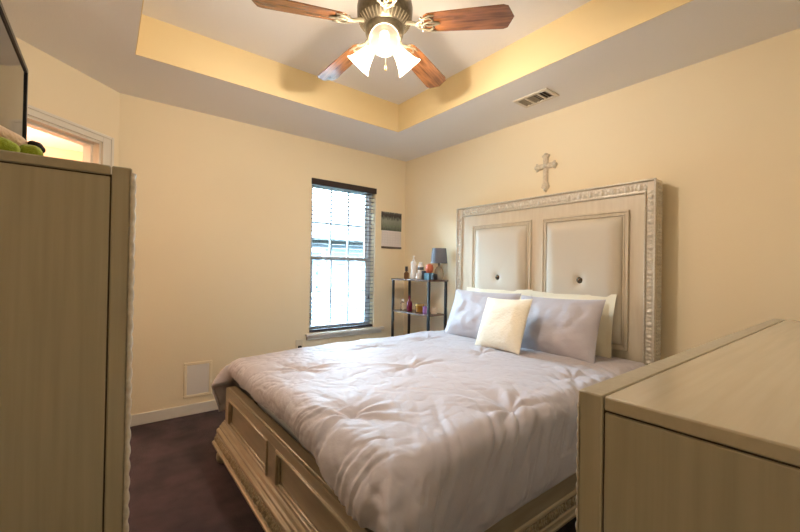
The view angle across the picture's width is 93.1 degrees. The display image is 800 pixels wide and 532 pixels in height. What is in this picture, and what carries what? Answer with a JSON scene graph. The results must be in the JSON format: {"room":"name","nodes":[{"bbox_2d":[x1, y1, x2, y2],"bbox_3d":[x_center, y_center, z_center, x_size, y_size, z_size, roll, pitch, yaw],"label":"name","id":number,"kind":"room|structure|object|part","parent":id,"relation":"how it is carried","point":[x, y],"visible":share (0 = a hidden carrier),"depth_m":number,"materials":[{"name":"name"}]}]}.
{"room":"bedroom","nodes":[
{"label":"bedroom","id":0,"kind":"room"},
{"bbox_2d":[27,127,82,151],"bbox_3d":[-3.156,-1.157,2.470,2.217,0.040,2.015,1,-1,-38],"label":"ceiling","id":1,"kind":"structure","parent":0,"point":[47,140],"depth_m":3.43,"materials":[{"name":"white"}]},
{"bbox_2d":[43,146,82,160],"bbox_3d":[-3.795,-0.117,3.317,2.287,2.550,0.100,1,-1,-38],"label":"wall","id":2,"kind":"structure","parent":0,"point":[50,151],"depth_m":3.67,"materials":[{"name":"yellow paint"}]},
{"bbox_2d":[15,37,119,165],"bbox_3d":[-2.158,-0.167,2.343,0.110,2.690,0.830,1,0,7],"label":"wall","id":3,"kind":"structure","parent":0,"point":[55,87],"depth_m":2.40,"materials":[{"name":"beige paint"}]},
{"bbox_2d":[27,104,113,173],"bbox_3d":[-2.156,0.133,2.312,0.132,2.090,0.765,1,0,7],"label":"door frame","id":4,"kind":"structure","parent":3,"relation":"in","point":[92,153],"depth_m":2.46,"materials":[{"name":"beige paint"}]},
{"bbox_2d":[118,93,405,414],"bbox_3d":[-0.996,-0.162,3.660,2.788,2.740,0.140,1,-1,-38],"label":"wall","id":5,"kind":"structure","parent":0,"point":[222,256],"depth_m":3.20,"materials":[{"name":"beige paint"}]},
{"bbox_2d":[130,400,217,426],"bbox_3d":[-1.018,1.164,3.553,2.668,0.085,0.014,1,-1,-38],"label":"baseboard","id":6,"kind":"structure","parent":5,"relation":"attached to","point":[190,409],"depth_m":2.96,"materials":[{"name":"beige paint"}]},
{"bbox_2d":[183,360,211,398],"bbox_3d":[-1.636,0.915,3.072,0.204,0.281,0.010,1,-1,-38],"label":"access panel","id":7,"kind":"object","parent":5,"relation":"attached to","point":[197,375],"visible":1,"depth_m":3.07,"materials":[{"name":"beige paint"}]},
{"bbox_3d":[-1.637,0.915,3.073,0.162,0.239,0.006,1,-1,-38],"label":"panel","id":8,"kind":"part","parent":7,"relation":"part of","materials":[{"name":"beige"}]},
{"bbox_2d":[296,339,302,347],"bbox_3d":[-0.949,0.756,3.591,0.070,0.115,0.034,1,-1,-38],"label":"wall outlet","id":9,"kind":"object","parent":5,"relation":"attached to","point":[299,343],"visible":0.55,"depth_m":3.59,"materials":[{"name":"beige plastic"}]},
{"bbox_2d":[309,178,376,331],"bbox_3d":[-0.587,-0.099,3.924,0.758,1.500,0.076,1,-1,-38],"label":"window blind","id":10,"kind":"object","parent":5,"relation":"attached to","point":[315,181],"visible":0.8,"depth_m":3.90,"materials":[{"name":"black"}]},
{"bbox_3d":[-0.605,0.640,3.926,0.738,0.022,0.052,1,-1,-38],"label":"rail","id":11,"kind":"part","parent":10,"relation":"part of","materials":[{"name":"black"}]},
{"bbox_2d":[305,184,383,339],"bbox_3d":[-0.572,-0.061,3.956,0.905,1.567,0.185,1,-1,-38],"label":"window","id":12,"kind":"structure","parent":5,"relation":"attached to","point":[362,330],"depth_m":4.01,"materials":[{"name":"white plastic"}]},
{"bbox_3d":[-0.638,0.266,3.979,0.690,0.721,0.020,1,-1,-38],"label":"sash","id":13,"kind":"part","parent":12,"relation":"part of","materials":[{"name":"white plastic"}]},
{"bbox_3d":[-0.639,-0.435,4.000,0.690,0.761,0.020,1,-1,-38],"label":"sash","id":14,"kind":"part","parent":12,"relation":"part of","materials":[{"name":"glass"}]},
{"bbox_3d":[-0.638,-0.095,3.990,0.750,1.502,0.050,1,-1,-38],"label":"frame","id":15,"kind":"part","parent":12,"relation":"part of","materials":[{"name":"white plastic"}]},
{"bbox_2d":[381,211,401,248],"bbox_3d":[-0.095,-0.398,4.265,0.282,0.407,0.009,1,-1,-38],"label":"wall calendar","id":16,"kind":"object","parent":5,"relation":"attached to","point":[390,222],"visible":1,"depth_m":4.26,"materials":[{"name":"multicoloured paper"}]},
{"bbox_2d":[128,410,575,531],"bbox_3d":[-1.446,1.228,1.929,5.575,0.080,6.050,1,-1,-38],"label":"floor","id":17,"kind":"structure","parent":0,"point":[178,483],"depth_m":2.08,"materials":[{"name":"carpet"}]},
{"bbox_2d":[0,150,136,531],"bbox_3d":[-1.079,0.485,1.032,0.522,1.404,0.950,1,-1,-38],"label":"dresser","id":18,"kind":"object","parent":17,"relation":"on","point":[67,229],"visible":1,"depth_m":0.75,"materials":[{"name":"beige wood"}]},
{"bbox_2d":[0,0,27,140],"bbox_3d":[-1.112,-0.442,1.033,0.166,0.447,0.600,1,-1,-38],"label":"television","id":19,"kind":"object","parent":18,"relation":"on","point":[13,68],"visible":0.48,"depth_m":1.10,"materials":[{"name":"black plastic"}]},
{"bbox_2d":[0,125,45,155],"bbox_3d":[-0.808,-0.257,0.743,0.164,0.084,0.101,1,-1,-38],"label":"plush toy","id":20,"kind":"object","parent":18,"relation":"on","point":[10,140],"visible":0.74,"depth_m":0.76,"materials":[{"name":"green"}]},
{"bbox_3d":[-0.785,-0.232,0.718,0.093,0.035,0.035,1,-1,-38],"label":"leg","id":21,"kind":"part","parent":20,"relation":"part of","materials":[{"name":"green fabric"}]},
{"bbox_3d":[-0.753,-0.231,0.774,0.038,0.032,0.033,1,-1,-41],"label":"arm","id":22,"kind":"part","parent":20,"relation":"part of","materials":[{"name":"green fabric"}]},
{"bbox_3d":[-0.893,0.459,1.176,0.035,1.344,0.950,1,-1,-38],"label":"frame","id":23,"kind":"part","parent":18,"relation":"part of","materials":[{"name":"beige wood"}]},
{"bbox_2d":[391,278,447,336],"bbox_3d":[0.184,0.683,3.918,0.262,1.094,0.602,1,-1,-38],"label":"shelf unit","id":24,"kind":"object","parent":17,"relation":"on","point":[428,315],"visible":0.52,"depth_m":3.77,"materials":[{"name":"black metal"}]},
{"bbox_3d":[-0.080,0.688,4.072,0.022,1.078,0.022,1,-1,-38],"label":"post","id":25,"kind":"part","parent":24,"relation":"part of","materials":[{"name":"black metal"}]},
{"bbox_2d":[400,299,405,309],"bbox_3d":[0.032,0.411,4.064,0.056,0.120,0.056,1,-1,-38],"label":"glass bottle","id":26,"kind":"object","parent":24,"relation":"on","point":[402,304],"visible":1,"depth_m":4.04,"materials":[{"name":"white glass"}]},
{"bbox_2d":[404,266,408,278],"bbox_3d":[0.069,0.070,4.067,0.054,0.130,0.054,1,-1,-38],"label":"perfume bottle","id":27,"kind":"object","parent":24,"relation":"on","point":[406,274],"visible":1,"depth_m":4.05,"materials":[{"name":"brown glass"}]},
{"bbox_2d":[406,296,411,310],"bbox_3d":[0.099,0.392,3.978,0.062,0.160,0.062,1,-1,-38],"label":"bottle","id":28,"kind":"object","parent":24,"relation":"on","point":[409,302],"visible":0.99,"depth_m":3.96,"materials":[{"name":"pink"}]},
{"bbox_3d":[0.099,0.692,4.211,0.022,1.078,0.022,1,-1,-38],"label":"post","id":29,"kind":"part","parent":24,"relation":"part of","materials":[{"name":"black metal"}]},
{"bbox_2d":[410,256,416,278],"bbox_3d":[0.142,0.014,3.975,0.062,0.242,0.062,1,-1,-38],"label":"lotion bottle","id":30,"kind":"object","parent":24,"relation":"on","point":[413,263],"visible":0.99,"depth_m":3.95,"materials":[{"name":"white plastic"}]},
{"bbox_2d":[416,273,420,278],"bbox_3d":[0.185,0.102,3.827,0.050,0.065,0.049,1,-1,-38],"label":"jar","id":31,"kind":"object","parent":24,"relation":"on","point":[418,275],"visible":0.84,"depth_m":3.81,"materials":[{"name":"white ceramic"}]},
{"bbox_2d":[415,303,424,312],"bbox_3d":[0.205,0.430,3.882,0.098,0.085,0.096,1,-1,-38],"label":"candle jar","id":32,"kind":"object","parent":24,"relation":"on","point":[418,307],"visible":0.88,"depth_m":3.84,"materials":[{"name":"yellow glass"}]},
{"bbox_2d":[417,262,423,274],"bbox_3d":[0.213,0.049,3.931,0.065,0.175,0.065,1,-1,-38],"label":"shampoo bottle","id":33,"kind":"object","parent":24,"relation":"on","point":[420,267],"visible":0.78,"depth_m":3.91,"materials":[{"name":"white plastic"}]},
{"bbox_2d":[423,306,426,313],"bbox_3d":[0.249,0.432,3.761,0.044,0.082,0.044,1,-1,-38],"label":"votive candle","id":34,"kind":"object","parent":24,"relation":"on","point":[424,307],"visible":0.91,"depth_m":3.74,"materials":[{"name":"purple wax"}]},
{"bbox_3d":[0.268,0.690,3.626,0.022,1.078,0.022,1,-1,-38],"label":"post","id":35,"kind":"part","parent":24,"relation":"part of","materials":[{"name":"black metal"}]},
{"bbox_2d":[424,273,434,279],"bbox_3d":[0.289,0.103,3.739,0.075,0.066,0.073,1,-1,-38],"label":"gift box","id":36,"kind":"object","parent":24,"relation":"on","point":[427,276],"visible":0.84,"depth_m":3.70,"materials":[{"name":"blue cardboard"}]},
{"bbox_2d":[425,264,432,272],"bbox_3d":[0.290,0.023,3.740,0.080,0.094,0.080,1,-1,-38],"label":"cup","id":37,"kind":"object","parent":36,"relation":"on","point":[429,267],"visible":0.99,"depth_m":3.71,"materials":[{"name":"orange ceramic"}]},
{"bbox_2d":[430,308,437,313],"bbox_3d":[0.335,0.438,3.747,0.072,0.072,0.072,1,-1,-38],"label":"candle","id":38,"kind":"object","parent":24,"relation":"on","point":[432,310],"visible":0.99,"depth_m":3.72,"materials":[{"name":"beige wax"}]},
{"bbox_2d":[431,274,436,279],"bbox_3d":[0.329,0.107,3.677,0.048,0.058,0.041,1,-1,-38],"label":"box","id":39,"kind":"object","parent":24,"relation":"on","point":[433,276],"visible":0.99,"depth_m":3.66,"materials":[{"name":"black"}]},
{"bbox_2d":[431,248,446,279],"bbox_3d":[0.386,-0.018,3.755,0.166,0.312,0.166,1,-1,-38],"label":"table lamp","id":40,"kind":"object","parent":24,"relation":"on","point":[439,255],"visible":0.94,"depth_m":3.70,"materials":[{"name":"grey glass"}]},
{"bbox_3d":[0.388,-0.101,3.756,0.166,0.147,0.166,1,-1,-38],"label":"lamp shade","id":41,"kind":"part","parent":40,"relation":"part of","materials":[{"name":"grey fabric"}]},
{"bbox_3d":[0.447,0.694,3.764,0.022,1.078,0.022,1,-1,-38],"label":"post","id":42,"kind":"part","parent":24,"relation":"part of","materials":[{"name":"black metal"}]},
{"bbox_2d":[212,178,662,531],"bbox_3d":[0.243,0.334,2.309,2.167,1.770,1.701,1,-1,-38],"label":"bed","id":43,"kind":"object","parent":17,"relation":"on","point":[602,241],"visible":0.63,"depth_m":2.37,"materials":[{"name":"beige wood"}]},
{"bbox_3d":[-0.807,0.870,1.990,0.020,0.161,0.675,1,-1,-38],"label":"footboard panel moulding","id":44,"kind":"part","parent":43,"relation":"part of","materials":[{"name":"beige wood"}]},
{"bbox_3d":[-0.590,1.023,1.659,0.079,0.137,1.695,1,-1,-38],"label":"footboard moulding","id":45,"kind":"part","parent":43,"relation":"part of","materials":[{"name":"beige wood"}]},
{"bbox_3d":[-0.538,0.878,1.700,0.048,0.265,1.635,1,-1,-38],"label":"footboard","id":46,"kind":"part","parent":43,"relation":"part of","materials":[{"name":"beige wood"}]},
{"bbox_3d":[-0.323,0.874,1.369,0.020,0.161,0.680,1,-1,-38],"label":"footboard panel moulding","id":47,"kind":"part","parent":43,"relation":"part of","materials":[{"name":"beige wood"}]},
{"bbox_3d":[0.818,0.087,3.163,0.044,0.823,0.523,1,-1,-38],"label":"upholstered panel","id":48,"kind":"part","parent":43,"relation":"part of","materials":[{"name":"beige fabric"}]},
{"bbox_3d":[0.829,0.087,3.172,0.017,0.895,0.595,1,-1,-38],"label":"panel moulding","id":49,"kind":"part","parent":43,"relation":"part of","materials":[{"name":"beige wood"}]},
{"bbox_3d":[0.728,0.994,1.662,1.997,0.235,0.042,1,-1,-38],"label":"rail","id":50,"kind":"part","parent":43,"relation":"part of","materials":[{"name":"beige wood"}]},
{"bbox_3d":[1.027,0.201,2.915,0.018,1.470,1.635,1,-1,-38],"label":"headboard moulding","id":51,"kind":"part","parent":43,"relation":"part of","materials":[{"name":"beige wood"}]},
{"bbox_3d":[1.065,0.355,2.945,0.088,1.765,1.635,1,-1,-38],"label":"headboard","id":52,"kind":"part","parent":43,"relation":"part of","materials":[{"name":"beige wood"}]},
{"bbox_3d":[1.243,0.090,2.617,0.044,0.823,0.528,1,-1,-38],"label":"upholstered panel","id":53,"kind":"part","parent":43,"relation":"part of","materials":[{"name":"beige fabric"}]},
{"bbox_3d":[1.254,0.090,2.626,0.017,0.895,0.600,1,-1,-38],"label":"panel moulding","id":54,"kind":"part","parent":43,"relation":"part of","materials":[{"name":"beige wood"}]},
{"bbox_3d":[0.276,0.995,2.334,1.830,0.148,1.515,1,-1,-38],"label":"box spring","id":55,"kind":"object","parent":43,"relation":"on","visible":0},
{"bbox_2d":[258,403,314,457],"bbox_3d":[0.270,0.789,2.348,1.830,0.260,1.455,1,-1,-38],"label":"mattress","id":56,"kind":"object","parent":55,"relation":"on","point":[280,422],"visible":0.02,"depth_m":2.00,"materials":[{"name":"white fabric"}]},
{"bbox_2d":[211,330,645,531],"bbox_3d":[0.185,0.737,2.287,2.061,0.389,1.858,1,-1,-38],"label":"comforter","id":57,"kind":"object","parent":56,"relation":"on","point":[424,431],"visible":0.8,"depth_m":1.51,"materials":[{"name":"grey fabric"}]},
{"bbox_2d":[444,289,520,338],"bbox_3d":[0.637,0.393,3.034,0.221,0.381,0.669,1,-1,-42],"label":"pillow","id":58,"kind":"object","parent":57,"relation":"on","point":[468,307],"visible":0.66,"depth_m":3.05,"materials":[{"name":"grey fabric"}]},
{"bbox_2d":[467,287,531,299],"bbox_3d":[0.770,0.398,3.118,0.114,0.444,0.664,1,-1,-40],"label":"pillow","id":59,"kind":"object","parent":57,"relation":"on","point":[522,292],"visible":0.16,"depth_m":3.10,"materials":[{"name":"beige fabric"}]},
{"bbox_2d":[475,297,532,354],"bbox_3d":[0.704,0.397,2.610,0.179,0.368,0.430,1,0,-30],"label":"throw pillow","id":60,"kind":"object","parent":57,"relation":"on","point":[503,322],"visible":0.98,"depth_m":2.53,"materials":[{"name":"beige fabric"}]},
{"bbox_2d":[521,295,605,363],"bbox_3d":[1.028,0.401,2.533,0.221,0.391,0.605,1,-1,-43],"label":"pillow","id":61,"kind":"object","parent":57,"relation":"on","point":[562,327],"visible":0.76,"depth_m":2.42,"materials":[{"name":"grey fabric"}]},
{"bbox_2d":[531,291,616,357],"bbox_3d":[1.157,0.399,2.622,0.102,0.443,0.619,1,-1,-37],"label":"pillow","id":62,"kind":"object","parent":57,"relation":"on","point":[604,337],"visible":0.36,"depth_m":2.43,"materials":[{"name":"beige fabric"}]},
{"bbox_2d":[575,319,799,531],"bbox_3d":[1.141,0.724,0.979,1.771,1.000,0.575,1,-1,-38],"label":"dresser","id":63,"kind":"object","parent":17,"relation":"on","point":[705,437],"visible":1,"depth_m":0.56,"materials":[{"name":"beige wood"}]},
{"bbox_3d":[0.476,0.691,0.409,0.019,0.914,0.494,1,-1,-38],"label":"panel","id":64,"kind":"part","parent":63,"relation":"part of","materials":[{"name":"beige wood"}]},
{"bbox_2d":[142,0,591,104],"bbox_3d":[-0.008,-1.509,1.856,3.495,0.060,4.190,1,-1,-38],"label":"ceiling","id":65,"kind":"structure","parent":0,"point":[308,44],"depth_m":2.42,"materials":[{"name":"white paint"}]},
{"bbox_2d":[252,0,513,87],"bbox_3d":[-0.115,-1.233,1.986,1.216,0.494,1.179,1,-1,-38],"label":"ceiling fan","id":66,"kind":"object","parent":65,"relation":"hanging from","point":[384,23],"visible":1,"depth_m":1.86,"materials":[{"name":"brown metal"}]},
{"bbox_3d":[-0.471,-1.215,1.793,0.435,0.056,0.133,1,0,-22],"label":"blade","id":67,"kind":"part","parent":66,"relation":"part of","materials":[{"name":"brown wood"}]},
{"bbox_3d":[-0.350,-1.209,2.275,0.133,0.056,0.435,1,-1,-40],"label":"blade","id":68,"kind":"part","parent":66,"relation":"part of","materials":[{"name":"brown wood"}]},
{"bbox_3d":[-0.257,-1.228,1.879,0.189,0.053,0.100,1,0,-22],"label":"blade arm","id":69,"kind":"part","parent":66,"relation":"part of","materials":[{"name":"grey metal"}]},
{"bbox_3d":[-0.202,-1.226,2.098,0.100,0.053,0.189,1,-1,-40],"label":"blade arm","id":70,"kind":"part","parent":66,"relation":"part of","materials":[{"name":"grey metal"}]},
{"bbox_3d":[-0.208,-1.090,2.003,0.137,0.157,0.157,1,-1,-38],"label":"lamp shade","id":71,"kind":"part","parent":66,"relation":"part of","materials":[{"name":"white glass"}]},
{"bbox_3d":[-0.081,-1.089,1.809,0.139,0.157,0.153,1,-1,-38],"label":"lamp shade","id":72,"kind":"part","parent":66,"relation":"part of","materials":[{"name":"white glass"}]},
{"bbox_3d":[-0.075,-1.111,1.842,0.044,0.044,0.044,1,-1,-38],"label":"bulb","id":73,"kind":"part","parent":66,"relation":"part of","materials":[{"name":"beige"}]},
{"bbox_3d":[-0.066,-1.226,1.760,0.100,0.053,0.189,1,0,-4],"label":"blade arm","id":74,"kind":"part","parent":66,"relation":"part of","materials":[{"name":"grey metal"}]},
{"bbox_3d":[0.030,-1.086,2.036,0.155,0.156,0.134,1,0,-3],"label":"lamp shade","id":75,"kind":"part","parent":66,"relation":"part of","materials":[{"name":"white glass"}]},
{"bbox_3d":[0.023,-1.222,2.114,0.100,0.053,0.189,1,-1,32],"label":"blade arm","id":76,"kind":"part","parent":66,"relation":"part of","materials":[{"name":"grey metal"}]},
{"bbox_3d":[0.107,-1.222,1.905,0.189,0.053,0.100,1,0,14],"label":"blade arm","id":77,"kind":"part","parent":66,"relation":"part of","materials":[{"name":"grey metal"}]},
{"bbox_3d":[0.145,-1.201,2.309,0.133,0.056,0.435,1,-1,32],"label":"blade","id":78,"kind":"part","parent":66,"relation":"part of","materials":[{"name":"brown wood"}]},
{"bbox_3d":[0.330,-1.201,1.849,0.435,0.056,0.133,1,0,14],"label":"blade","id":79,"kind":"part","parent":66,"relation":"part of","materials":[{"name":"brown wood"}]},
{"bbox_2d":[135,0,692,131],"bbox_3d":[-0.083,-1.355,1.944,2.030,0.250,2.360,1,-1,-38],"label":"tray ceiling side","id":80,"kind":"structure","parent":65,"relation":"attached to","point":[593,22],"depth_m":2.52,"materials":[{"name":"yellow paint"}]},
{"bbox_2d":[1,0,799,161],"bbox_3d":[-0.084,-1.241,1.848,3.375,0.020,4.030,1,-1,-38],"label":"ceiling","id":81,"kind":"structure","parent":0,"point":[96,38],"depth_m":2.36,"materials":[{"name":"white paint"}]},
{"bbox_2d":[513,88,559,107],"bbox_3d":[0.973,-1.201,2.720,0.169,0.010,0.270,1,-1,-38],"label":"ceiling vent","id":82,"kind":"object","parent":81,"relation":"in","point":[545,94],"visible":1,"depth_m":2.71,"materials":[{"name":"white metal"}]},
{"bbox_2d":[403,28,799,359],"bbox_3d":[1.344,-0.129,2.827,0.120,2.740,4.050,1,-1,-38],"label":"wall","id":83,"kind":"structure","parent":0,"point":[720,134],"depth_m":2.25,"materials":[{"name":"beige paint"}]},
{"bbox_2d":[534,153,556,191],"bbox_3d":[1.140,-0.737,2.982,0.031,0.309,0.194,1,-1,-38],"label":"wall cross","id":84,"kind":"object","parent":83,"relation":"attached to","point":[545,185],"visible":1,"depth_m":2.97,"materials":[{"name":"beige wood"}]},
{"label":"outside","id":85,"kind":"structure","parent":0,"visible":0},
{"bbox_2d":[312,317,362,323],"bbox_3d":[-13.614,1.581,21.493,55.000,0.100,39.370,1,-1,-38],"label":"ground","id":86,"kind":"structure","parent":85,"point":[359,319],"depth_m":11.43,"materials":[{"name":"white"}]},
{"bbox_2d":[312,209,363,320],"bbox_3d":[-2.955,-0.288,15.191,12.800,3.900,7.400,1,-1,-38],"label":"house","id":87,"kind":"structure","parent":86,"relation":"on","point":[322,266],"depth_m":12.00,"materials":[{"name":"white stone"}]},
{"bbox_3d":[-2.764,0.186,11.271,0.920,1.220,0.018,1,-1,-38],"label":"pane","id":88,"kind":"part","parent":87,"relation":"part of","materials":[{"name":"grey"}]}
]}

